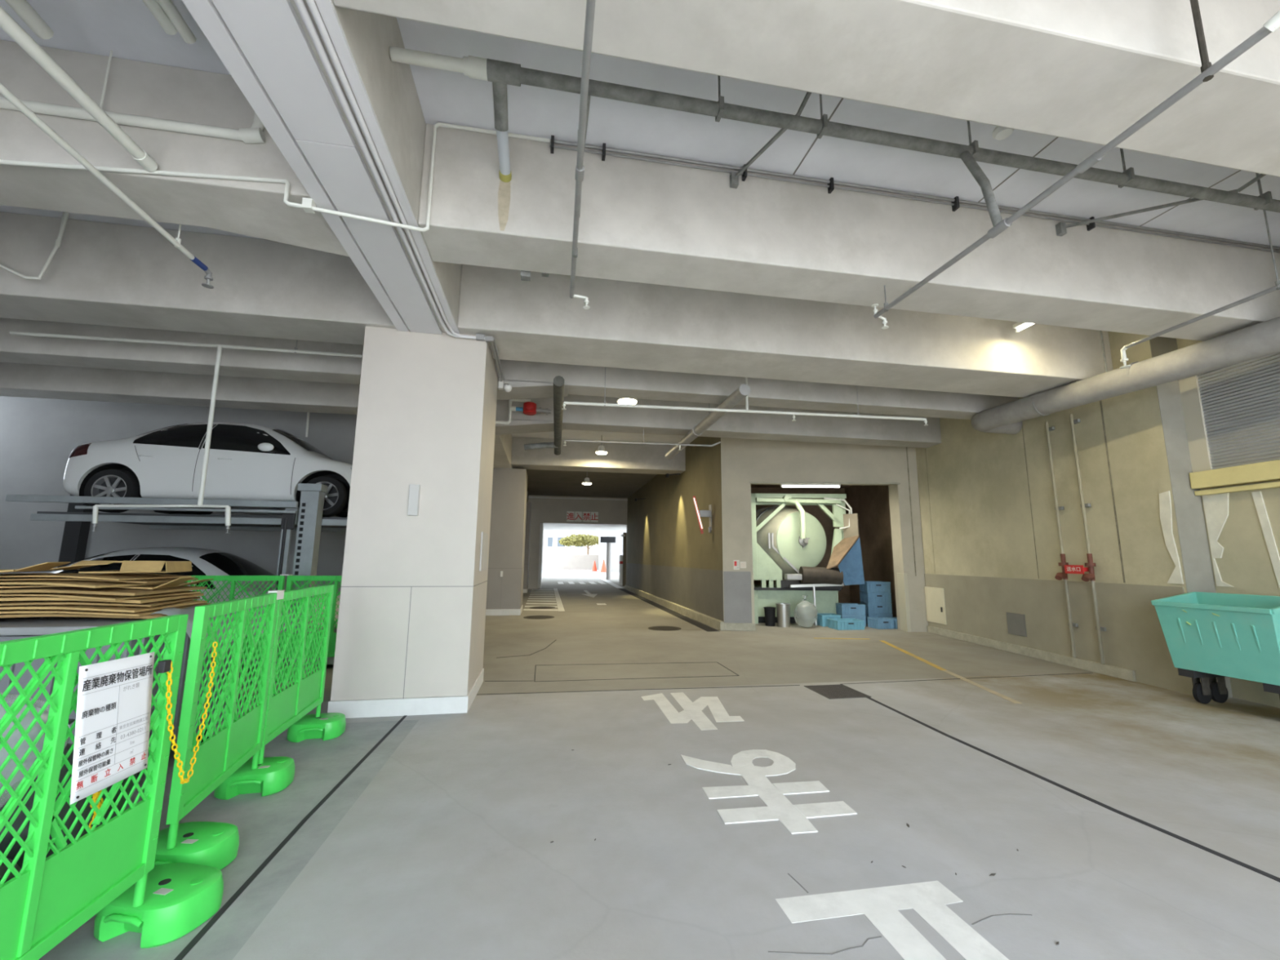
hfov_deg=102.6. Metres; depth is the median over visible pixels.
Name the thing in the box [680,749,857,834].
road marking
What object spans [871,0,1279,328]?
pipe
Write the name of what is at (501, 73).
drain pipe
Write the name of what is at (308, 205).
conduit
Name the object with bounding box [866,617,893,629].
crate
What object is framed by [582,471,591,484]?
lamp
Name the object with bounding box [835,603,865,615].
crate
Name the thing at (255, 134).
pipe
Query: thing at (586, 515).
no entry sign
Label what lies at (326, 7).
trim
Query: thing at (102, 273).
ceiling beam
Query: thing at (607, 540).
sign post
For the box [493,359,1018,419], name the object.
ceiling beam
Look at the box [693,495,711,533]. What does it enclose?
sign
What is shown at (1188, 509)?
wall
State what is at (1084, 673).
joint
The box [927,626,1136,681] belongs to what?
baseboard
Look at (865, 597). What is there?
crate
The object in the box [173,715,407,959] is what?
joint
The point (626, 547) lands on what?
wall
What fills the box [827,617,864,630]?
crate
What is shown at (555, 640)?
joint
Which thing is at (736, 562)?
notice
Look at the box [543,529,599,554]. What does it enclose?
building
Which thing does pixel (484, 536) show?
sign plate
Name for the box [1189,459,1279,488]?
trim
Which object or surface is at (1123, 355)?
pipe
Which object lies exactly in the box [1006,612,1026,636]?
cover plate
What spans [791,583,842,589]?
tray
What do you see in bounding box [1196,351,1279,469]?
louver
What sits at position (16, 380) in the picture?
ceiling beam
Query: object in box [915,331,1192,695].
wall
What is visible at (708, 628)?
gutter
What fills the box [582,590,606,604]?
road marking
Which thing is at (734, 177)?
rod
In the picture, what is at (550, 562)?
wall
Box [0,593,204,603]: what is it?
carton
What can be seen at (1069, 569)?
sign
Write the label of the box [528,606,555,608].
manhole cover
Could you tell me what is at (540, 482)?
ceiling
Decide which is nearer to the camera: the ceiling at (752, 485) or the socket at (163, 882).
the socket at (163, 882)
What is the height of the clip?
0.047 m
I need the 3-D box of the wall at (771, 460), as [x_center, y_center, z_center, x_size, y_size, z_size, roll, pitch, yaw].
[4.199,-0.689,12.015,3.335,1.560,0.450,0,-9,0]
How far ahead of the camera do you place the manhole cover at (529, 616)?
13.27 m
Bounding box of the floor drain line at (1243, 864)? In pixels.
[866,697,1279,882]
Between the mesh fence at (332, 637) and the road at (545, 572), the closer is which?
the mesh fence at (332, 637)
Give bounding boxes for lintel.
[528,495,627,524]
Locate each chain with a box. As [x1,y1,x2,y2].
[88,790,103,828]
[165,641,217,784]
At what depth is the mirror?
7.43 m
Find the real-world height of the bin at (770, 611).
0.424 m
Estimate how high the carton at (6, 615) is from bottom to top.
0.052 m
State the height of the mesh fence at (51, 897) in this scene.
1.134 m
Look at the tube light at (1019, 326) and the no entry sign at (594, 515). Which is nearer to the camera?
the tube light at (1019, 326)
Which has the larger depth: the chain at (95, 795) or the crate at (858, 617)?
the crate at (858, 617)
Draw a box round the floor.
[38,575,1279,959]
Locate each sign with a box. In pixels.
[566,511,573,521]
[574,511,582,521]
[582,511,590,522]
[591,511,598,522]
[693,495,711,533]
[1064,564,1088,573]
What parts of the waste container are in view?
lid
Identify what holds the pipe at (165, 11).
hanging from the ceiling at (128, 28)
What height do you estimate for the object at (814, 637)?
0.023 m
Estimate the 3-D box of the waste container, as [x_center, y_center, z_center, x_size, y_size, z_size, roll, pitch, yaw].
[-4.530,1.535,3.664,2.340,1.092,1.360,2,-9,-10]
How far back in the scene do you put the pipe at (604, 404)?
7.54 m
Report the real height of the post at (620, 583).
1.720 m
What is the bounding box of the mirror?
[257,442,275,453]
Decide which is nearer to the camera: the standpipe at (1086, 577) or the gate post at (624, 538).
the standpipe at (1086, 577)
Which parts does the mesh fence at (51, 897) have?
kick plate, foot post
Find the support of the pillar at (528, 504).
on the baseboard
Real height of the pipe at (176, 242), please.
1.082 m
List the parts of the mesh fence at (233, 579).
kick plate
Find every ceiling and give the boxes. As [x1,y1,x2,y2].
[0,0,1279,443]
[526,469,657,497]
[543,523,626,531]
[751,484,852,488]
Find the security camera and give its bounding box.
[497,377,511,392]
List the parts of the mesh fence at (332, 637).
kick plate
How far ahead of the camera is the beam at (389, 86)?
3.21 m
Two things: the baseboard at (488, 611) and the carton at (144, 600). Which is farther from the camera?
the baseboard at (488, 611)
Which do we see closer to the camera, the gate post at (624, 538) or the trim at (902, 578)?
the trim at (902, 578)
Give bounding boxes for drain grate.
[804,684,871,698]
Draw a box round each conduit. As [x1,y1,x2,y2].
[0,122,1279,253]
[0,211,69,279]
[293,0,504,381]
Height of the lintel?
1.580 m
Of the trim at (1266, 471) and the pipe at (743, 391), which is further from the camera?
the pipe at (743, 391)
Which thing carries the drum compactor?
on the floor
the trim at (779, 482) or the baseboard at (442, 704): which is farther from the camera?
the trim at (779, 482)
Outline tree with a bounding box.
[558,533,599,554]
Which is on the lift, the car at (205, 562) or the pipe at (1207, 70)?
the car at (205, 562)
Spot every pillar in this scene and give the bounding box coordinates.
[330,325,497,701]
[523,502,531,589]
[888,446,928,631]
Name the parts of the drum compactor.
frame post, leg, shield plate, swing arm, arm rail, drum door, support rail, leg, shield plate, motor plate, frame post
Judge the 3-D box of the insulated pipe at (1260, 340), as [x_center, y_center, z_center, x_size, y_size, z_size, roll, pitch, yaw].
[6.783,-1.956,4.609,0.979,1.243,8.968,2,-9,-10]
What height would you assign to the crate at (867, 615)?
0.250 m
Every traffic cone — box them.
[591,560,598,571]
[600,559,606,572]
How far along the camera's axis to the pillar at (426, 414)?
5.34 m
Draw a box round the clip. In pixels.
[156,659,171,673]
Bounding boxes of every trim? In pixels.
[182,0,408,331]
[315,0,459,333]
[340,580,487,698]
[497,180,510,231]
[528,497,627,500]
[749,481,900,484]
[751,573,755,623]
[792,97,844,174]
[897,573,911,631]
[906,447,916,576]
[924,448,935,573]
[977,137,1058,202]
[1022,423,1039,578]
[1099,400,1125,582]
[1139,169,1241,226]
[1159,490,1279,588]
[1177,374,1214,472]
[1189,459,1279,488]
[1194,481,1279,495]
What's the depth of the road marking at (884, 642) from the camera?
8.30 m
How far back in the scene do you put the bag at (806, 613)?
11.67 m
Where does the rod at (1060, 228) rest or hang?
attached to the ceiling beam at (640, 221)
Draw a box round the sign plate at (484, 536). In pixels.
[479,532,488,571]
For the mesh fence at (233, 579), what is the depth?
6.47 m
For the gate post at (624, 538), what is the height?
2.950 m
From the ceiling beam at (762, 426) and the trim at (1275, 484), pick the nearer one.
the trim at (1275, 484)
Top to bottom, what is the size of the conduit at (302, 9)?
0.075 m
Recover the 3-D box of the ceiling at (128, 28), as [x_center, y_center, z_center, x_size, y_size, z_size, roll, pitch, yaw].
[-2.837,-0.547,18.833,23.000,0.100,46.500,2,-9,-10]
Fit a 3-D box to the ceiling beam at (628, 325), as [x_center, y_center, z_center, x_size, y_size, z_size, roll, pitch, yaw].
[2.835,-1.837,6.893,9.925,0.849,0.860,2,-9,-10]
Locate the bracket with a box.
[520,270,548,281]
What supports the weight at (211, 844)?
on the floor
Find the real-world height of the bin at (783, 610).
0.524 m
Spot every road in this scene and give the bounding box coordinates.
[542,569,619,575]
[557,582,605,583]
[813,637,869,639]
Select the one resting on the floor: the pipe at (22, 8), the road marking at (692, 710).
the road marking at (692, 710)
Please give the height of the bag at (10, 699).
0.549 m
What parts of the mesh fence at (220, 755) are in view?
foot post, kick plate, foot post, joint cap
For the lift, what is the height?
2.600 m
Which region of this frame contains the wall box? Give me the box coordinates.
[407,484,420,515]
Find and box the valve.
[495,399,551,424]
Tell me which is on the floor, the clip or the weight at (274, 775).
the weight at (274, 775)
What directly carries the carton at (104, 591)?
on the carton at (114, 597)
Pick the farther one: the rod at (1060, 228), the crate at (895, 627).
the crate at (895, 627)
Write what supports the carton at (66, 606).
on the carton at (9, 611)
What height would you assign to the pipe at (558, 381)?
1.189 m
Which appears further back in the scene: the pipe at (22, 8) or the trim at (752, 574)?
the trim at (752, 574)
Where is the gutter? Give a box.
[618,588,719,631]
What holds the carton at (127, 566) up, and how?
on the carton at (113, 576)
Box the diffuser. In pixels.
[595,451,607,454]
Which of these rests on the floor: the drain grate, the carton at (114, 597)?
the drain grate
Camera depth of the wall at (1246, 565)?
5.84 m
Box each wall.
[0,395,356,633]
[485,467,527,608]
[528,522,540,589]
[537,523,544,588]
[542,554,598,569]
[626,436,724,621]
[626,546,626,573]
[723,571,751,622]
[749,439,897,485]
[751,487,850,603]
[844,484,897,617]
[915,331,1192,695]
[1148,335,1232,697]
[1176,337,1279,707]
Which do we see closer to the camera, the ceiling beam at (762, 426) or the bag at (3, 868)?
the bag at (3, 868)
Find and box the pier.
[720,437,752,623]
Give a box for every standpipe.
[1044,422,1078,657]
[1069,413,1106,664]
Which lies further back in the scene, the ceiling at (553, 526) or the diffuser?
the ceiling at (553, 526)
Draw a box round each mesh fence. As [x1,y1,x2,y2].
[0,613,188,959]
[165,590,284,848]
[181,575,284,659]
[257,584,333,764]
[278,575,342,667]
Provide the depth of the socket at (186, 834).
2.58 m
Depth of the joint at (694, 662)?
6.87 m
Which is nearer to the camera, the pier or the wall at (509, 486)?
the pier
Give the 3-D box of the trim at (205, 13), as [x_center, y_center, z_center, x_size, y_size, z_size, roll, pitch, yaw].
[-1.892,-2.200,1.862,0.110,0.040,7.655,2,-9,-10]
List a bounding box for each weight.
[93,862,223,948]
[154,821,239,870]
[213,756,294,799]
[253,665,295,682]
[286,712,346,742]
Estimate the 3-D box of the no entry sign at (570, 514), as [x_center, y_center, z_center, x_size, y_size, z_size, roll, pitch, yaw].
[-3.524,1.849,25.978,0.378,0.520,0.040,2,-9,-10]
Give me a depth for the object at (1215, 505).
6.14 m
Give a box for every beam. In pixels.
[0,40,349,256]
[0,211,395,344]
[0,317,363,384]
[0,362,359,414]
[211,0,512,468]
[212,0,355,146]
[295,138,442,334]
[333,0,1279,177]
[417,123,1279,341]
[457,264,1113,397]
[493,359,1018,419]
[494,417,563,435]
[495,394,941,448]
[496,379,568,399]
[511,436,685,474]
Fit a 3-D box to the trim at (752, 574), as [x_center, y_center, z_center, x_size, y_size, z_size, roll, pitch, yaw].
[2.486,2.634,11.439,0.062,1.110,0.314,0,-9,0]
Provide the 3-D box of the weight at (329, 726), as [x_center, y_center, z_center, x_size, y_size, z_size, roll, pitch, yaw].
[-2.809,2.147,4.464,0.426,0.154,0.319,3,-9,-14]
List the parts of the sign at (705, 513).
arm, wall plate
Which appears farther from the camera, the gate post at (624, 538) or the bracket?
the gate post at (624, 538)
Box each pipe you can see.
[0,5,157,171]
[0,49,266,143]
[0,83,213,288]
[4,0,53,39]
[8,330,362,533]
[142,0,196,44]
[305,412,309,437]
[389,45,1279,216]
[524,375,564,455]
[561,367,928,426]
[563,427,720,450]
[569,0,595,309]
[665,383,750,459]
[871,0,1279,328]
[970,316,1279,434]
[1119,209,1279,368]
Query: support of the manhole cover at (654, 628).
on the floor
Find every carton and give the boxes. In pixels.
[0,561,97,573]
[0,573,191,580]
[0,576,213,589]
[0,577,198,583]
[0,579,168,587]
[0,586,207,595]
[0,591,200,600]
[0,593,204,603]
[0,596,200,606]
[0,600,207,612]
[0,603,211,616]
[0,613,167,618]
[71,560,191,573]
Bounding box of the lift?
[4,483,347,672]
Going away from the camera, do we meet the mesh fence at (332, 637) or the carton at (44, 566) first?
the carton at (44, 566)
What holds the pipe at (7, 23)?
hanging from the ceiling at (128, 28)
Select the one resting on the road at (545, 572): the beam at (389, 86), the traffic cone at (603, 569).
the traffic cone at (603, 569)
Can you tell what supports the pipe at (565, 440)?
hanging from the ceiling at (128, 28)
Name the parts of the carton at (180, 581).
panel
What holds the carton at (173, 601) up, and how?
on the carton at (66, 606)
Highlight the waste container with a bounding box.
[0,616,232,757]
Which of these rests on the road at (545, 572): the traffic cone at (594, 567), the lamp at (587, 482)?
the traffic cone at (594, 567)
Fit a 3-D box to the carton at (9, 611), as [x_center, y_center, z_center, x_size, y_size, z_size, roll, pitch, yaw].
[-4.378,0.929,3.697,1.792,0.042,0.884,3,-9,-14]
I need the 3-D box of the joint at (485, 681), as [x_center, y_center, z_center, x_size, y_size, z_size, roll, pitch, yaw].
[-1.651,2.548,6.472,0.604,0.023,0.012,1,-9,-4]
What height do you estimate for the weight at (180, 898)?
0.154 m
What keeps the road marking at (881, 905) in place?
on the floor
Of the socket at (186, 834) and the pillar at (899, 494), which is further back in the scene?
the pillar at (899, 494)
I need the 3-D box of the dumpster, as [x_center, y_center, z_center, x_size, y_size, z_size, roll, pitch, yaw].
[6.378,1.840,5.472,0.675,1.202,1.040,2,-9,-10]
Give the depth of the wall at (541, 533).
25.95 m
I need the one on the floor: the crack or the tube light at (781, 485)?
the crack
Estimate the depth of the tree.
68.06 m
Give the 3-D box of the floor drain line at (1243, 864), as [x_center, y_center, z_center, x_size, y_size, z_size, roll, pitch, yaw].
[3.319,1.854,1.657,0.122,0.023,8.581,2,-9,-10]
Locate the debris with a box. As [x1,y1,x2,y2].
[550,749,1058,945]
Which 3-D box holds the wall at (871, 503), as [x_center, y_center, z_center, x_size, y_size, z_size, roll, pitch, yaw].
[6.562,1.772,13.975,0.150,3.900,4.200,0,-9,0]
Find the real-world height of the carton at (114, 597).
0.039 m
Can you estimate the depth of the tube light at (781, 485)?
11.73 m
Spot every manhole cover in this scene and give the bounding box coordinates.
[523,615,554,618]
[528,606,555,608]
[648,626,680,631]
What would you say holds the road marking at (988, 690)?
on the floor
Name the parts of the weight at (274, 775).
handle, label plate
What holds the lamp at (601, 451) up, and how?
hanging from the ceiling at (128, 28)
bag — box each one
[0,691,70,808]
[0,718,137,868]
[0,857,21,883]
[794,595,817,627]
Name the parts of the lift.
guard rail, guard rail, deck plate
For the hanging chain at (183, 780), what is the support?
hanging from the mesh fence at (51, 897)
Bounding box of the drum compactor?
[751,493,864,625]
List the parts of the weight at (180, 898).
handle, label plate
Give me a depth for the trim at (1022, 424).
8.47 m
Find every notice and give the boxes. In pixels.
[70,651,155,804]
[733,560,739,569]
[740,561,746,568]
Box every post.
[600,536,615,579]
[618,555,622,585]
[622,532,626,586]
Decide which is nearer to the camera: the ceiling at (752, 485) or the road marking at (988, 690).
the road marking at (988, 690)
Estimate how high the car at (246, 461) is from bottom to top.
1.494 m
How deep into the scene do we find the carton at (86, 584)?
3.52 m
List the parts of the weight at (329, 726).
handle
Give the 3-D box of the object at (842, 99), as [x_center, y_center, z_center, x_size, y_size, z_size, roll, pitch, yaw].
[1.465,-2.765,3.718,0.014,0.013,1.500,2,-9,-10]
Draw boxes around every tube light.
[780,484,840,488]
[1012,321,1034,332]
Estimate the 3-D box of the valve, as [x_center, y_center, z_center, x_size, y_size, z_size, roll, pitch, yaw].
[-2.136,-1.212,9.069,1.101,0.490,0.275,2,-9,-10]
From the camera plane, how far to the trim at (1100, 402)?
7.07 m
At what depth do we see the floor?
3.16 m
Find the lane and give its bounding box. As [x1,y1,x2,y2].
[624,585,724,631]
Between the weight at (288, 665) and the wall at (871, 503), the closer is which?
the weight at (288, 665)
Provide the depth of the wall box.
5.32 m
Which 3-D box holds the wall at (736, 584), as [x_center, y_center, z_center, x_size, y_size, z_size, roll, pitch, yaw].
[2.151,2.580,11.300,0.605,1.110,0.010,0,-9,0]
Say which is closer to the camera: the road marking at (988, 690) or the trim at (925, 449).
the road marking at (988, 690)
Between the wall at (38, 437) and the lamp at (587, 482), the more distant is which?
the lamp at (587, 482)
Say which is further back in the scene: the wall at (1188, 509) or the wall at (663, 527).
the wall at (663, 527)
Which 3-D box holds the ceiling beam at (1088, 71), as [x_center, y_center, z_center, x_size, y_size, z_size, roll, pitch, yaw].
[3.550,-2.423,3.007,9.925,0.849,0.510,2,-9,-10]
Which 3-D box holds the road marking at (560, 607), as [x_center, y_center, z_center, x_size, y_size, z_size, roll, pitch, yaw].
[-3.759,4.613,20.199,1.220,0.014,11.000,2,-9,-10]
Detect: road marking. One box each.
[523,588,564,611]
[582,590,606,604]
[640,692,743,730]
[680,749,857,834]
[775,880,1008,959]
[879,640,946,670]
[942,670,1022,703]
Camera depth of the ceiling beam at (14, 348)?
6.70 m
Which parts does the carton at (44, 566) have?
panel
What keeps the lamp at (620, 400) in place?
hanging from the ceiling at (128, 28)
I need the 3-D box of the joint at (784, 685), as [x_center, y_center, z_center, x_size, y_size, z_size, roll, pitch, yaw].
[0.062,2.505,6.103,3.883,0.023,0.024,2,-9,-8]
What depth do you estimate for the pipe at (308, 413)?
9.45 m
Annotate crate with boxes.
[817,613,840,626]
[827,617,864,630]
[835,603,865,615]
[836,613,866,626]
[859,581,890,592]
[859,591,891,603]
[860,601,892,613]
[865,613,892,623]
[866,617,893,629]
[885,617,897,629]
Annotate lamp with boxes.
[68,443,91,457]
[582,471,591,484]
[595,435,607,454]
[617,397,637,404]
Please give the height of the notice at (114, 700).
0.464 m
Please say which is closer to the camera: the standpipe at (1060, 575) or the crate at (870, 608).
the standpipe at (1060, 575)
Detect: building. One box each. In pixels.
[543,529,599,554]
[598,530,626,572]
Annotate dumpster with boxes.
[1151,591,1279,703]
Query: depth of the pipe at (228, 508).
6.14 m
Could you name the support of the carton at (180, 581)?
on the carton at (104, 591)
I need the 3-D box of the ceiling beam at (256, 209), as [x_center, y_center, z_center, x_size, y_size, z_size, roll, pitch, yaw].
[-6.913,-2.483,3.146,9.333,0.849,0.747,2,-9,-10]
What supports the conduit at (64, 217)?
hanging from the ceiling at (128, 28)
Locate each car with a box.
[45,546,340,644]
[62,422,352,517]
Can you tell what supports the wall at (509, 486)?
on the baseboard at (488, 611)
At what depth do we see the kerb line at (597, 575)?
32.47 m
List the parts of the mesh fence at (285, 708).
foot post, kick plate, foot post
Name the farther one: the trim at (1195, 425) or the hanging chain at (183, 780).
the trim at (1195, 425)
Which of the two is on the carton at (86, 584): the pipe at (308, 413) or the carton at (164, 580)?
the carton at (164, 580)
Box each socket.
[158,878,171,885]
[182,832,193,837]
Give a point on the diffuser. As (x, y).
(597, 452)
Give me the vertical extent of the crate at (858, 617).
0.250 m
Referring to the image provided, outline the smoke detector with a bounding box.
[992,125,1013,140]
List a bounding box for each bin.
[763,606,776,626]
[775,603,791,627]
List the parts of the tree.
crown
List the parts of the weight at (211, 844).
handle, label plate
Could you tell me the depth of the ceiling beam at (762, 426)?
10.13 m
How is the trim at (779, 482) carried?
attached to the wall at (771, 460)
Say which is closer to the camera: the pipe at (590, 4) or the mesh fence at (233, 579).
the pipe at (590, 4)
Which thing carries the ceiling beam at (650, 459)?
attached to the ceiling at (128, 28)
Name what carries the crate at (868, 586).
on the crate at (865, 597)
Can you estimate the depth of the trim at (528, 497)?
26.17 m
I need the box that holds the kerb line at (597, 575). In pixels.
[593,574,622,587]
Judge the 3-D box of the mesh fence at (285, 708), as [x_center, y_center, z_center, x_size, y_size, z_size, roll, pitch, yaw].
[-2.692,1.435,4.063,0.057,1.133,1.110,3,-9,-13]
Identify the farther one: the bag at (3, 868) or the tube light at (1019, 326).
the tube light at (1019, 326)
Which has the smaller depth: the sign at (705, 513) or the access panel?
the access panel
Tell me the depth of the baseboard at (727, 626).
11.17 m
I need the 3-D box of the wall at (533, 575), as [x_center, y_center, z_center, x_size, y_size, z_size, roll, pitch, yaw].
[-5.524,3.757,25.554,0.970,3.270,0.400,2,-9,-10]
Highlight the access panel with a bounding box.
[924,586,946,625]
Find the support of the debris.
on the floor
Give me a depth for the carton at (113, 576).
3.75 m
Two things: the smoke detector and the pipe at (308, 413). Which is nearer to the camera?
the smoke detector
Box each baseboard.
[327,668,484,718]
[485,604,522,615]
[724,622,755,631]
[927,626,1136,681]
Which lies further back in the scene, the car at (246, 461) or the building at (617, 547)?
the building at (617, 547)
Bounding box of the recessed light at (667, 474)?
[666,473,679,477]
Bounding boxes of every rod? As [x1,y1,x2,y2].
[729,91,811,188]
[1055,173,1266,236]
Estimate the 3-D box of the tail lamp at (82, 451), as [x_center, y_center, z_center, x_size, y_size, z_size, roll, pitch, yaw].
[-7.809,-0.411,7.170,0.268,0.240,0.118,1,-9,-2]
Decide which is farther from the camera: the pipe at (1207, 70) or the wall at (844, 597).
the wall at (844, 597)
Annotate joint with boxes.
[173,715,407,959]
[476,684,799,694]
[484,680,511,681]
[496,640,555,657]
[533,662,739,681]
[842,672,1093,684]
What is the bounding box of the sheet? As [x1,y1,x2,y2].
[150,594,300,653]
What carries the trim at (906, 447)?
attached to the wall at (980, 516)
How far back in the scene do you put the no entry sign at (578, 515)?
26.03 m
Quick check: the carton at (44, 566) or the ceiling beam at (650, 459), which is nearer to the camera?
the carton at (44, 566)
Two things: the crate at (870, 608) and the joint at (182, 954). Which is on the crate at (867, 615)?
the crate at (870, 608)

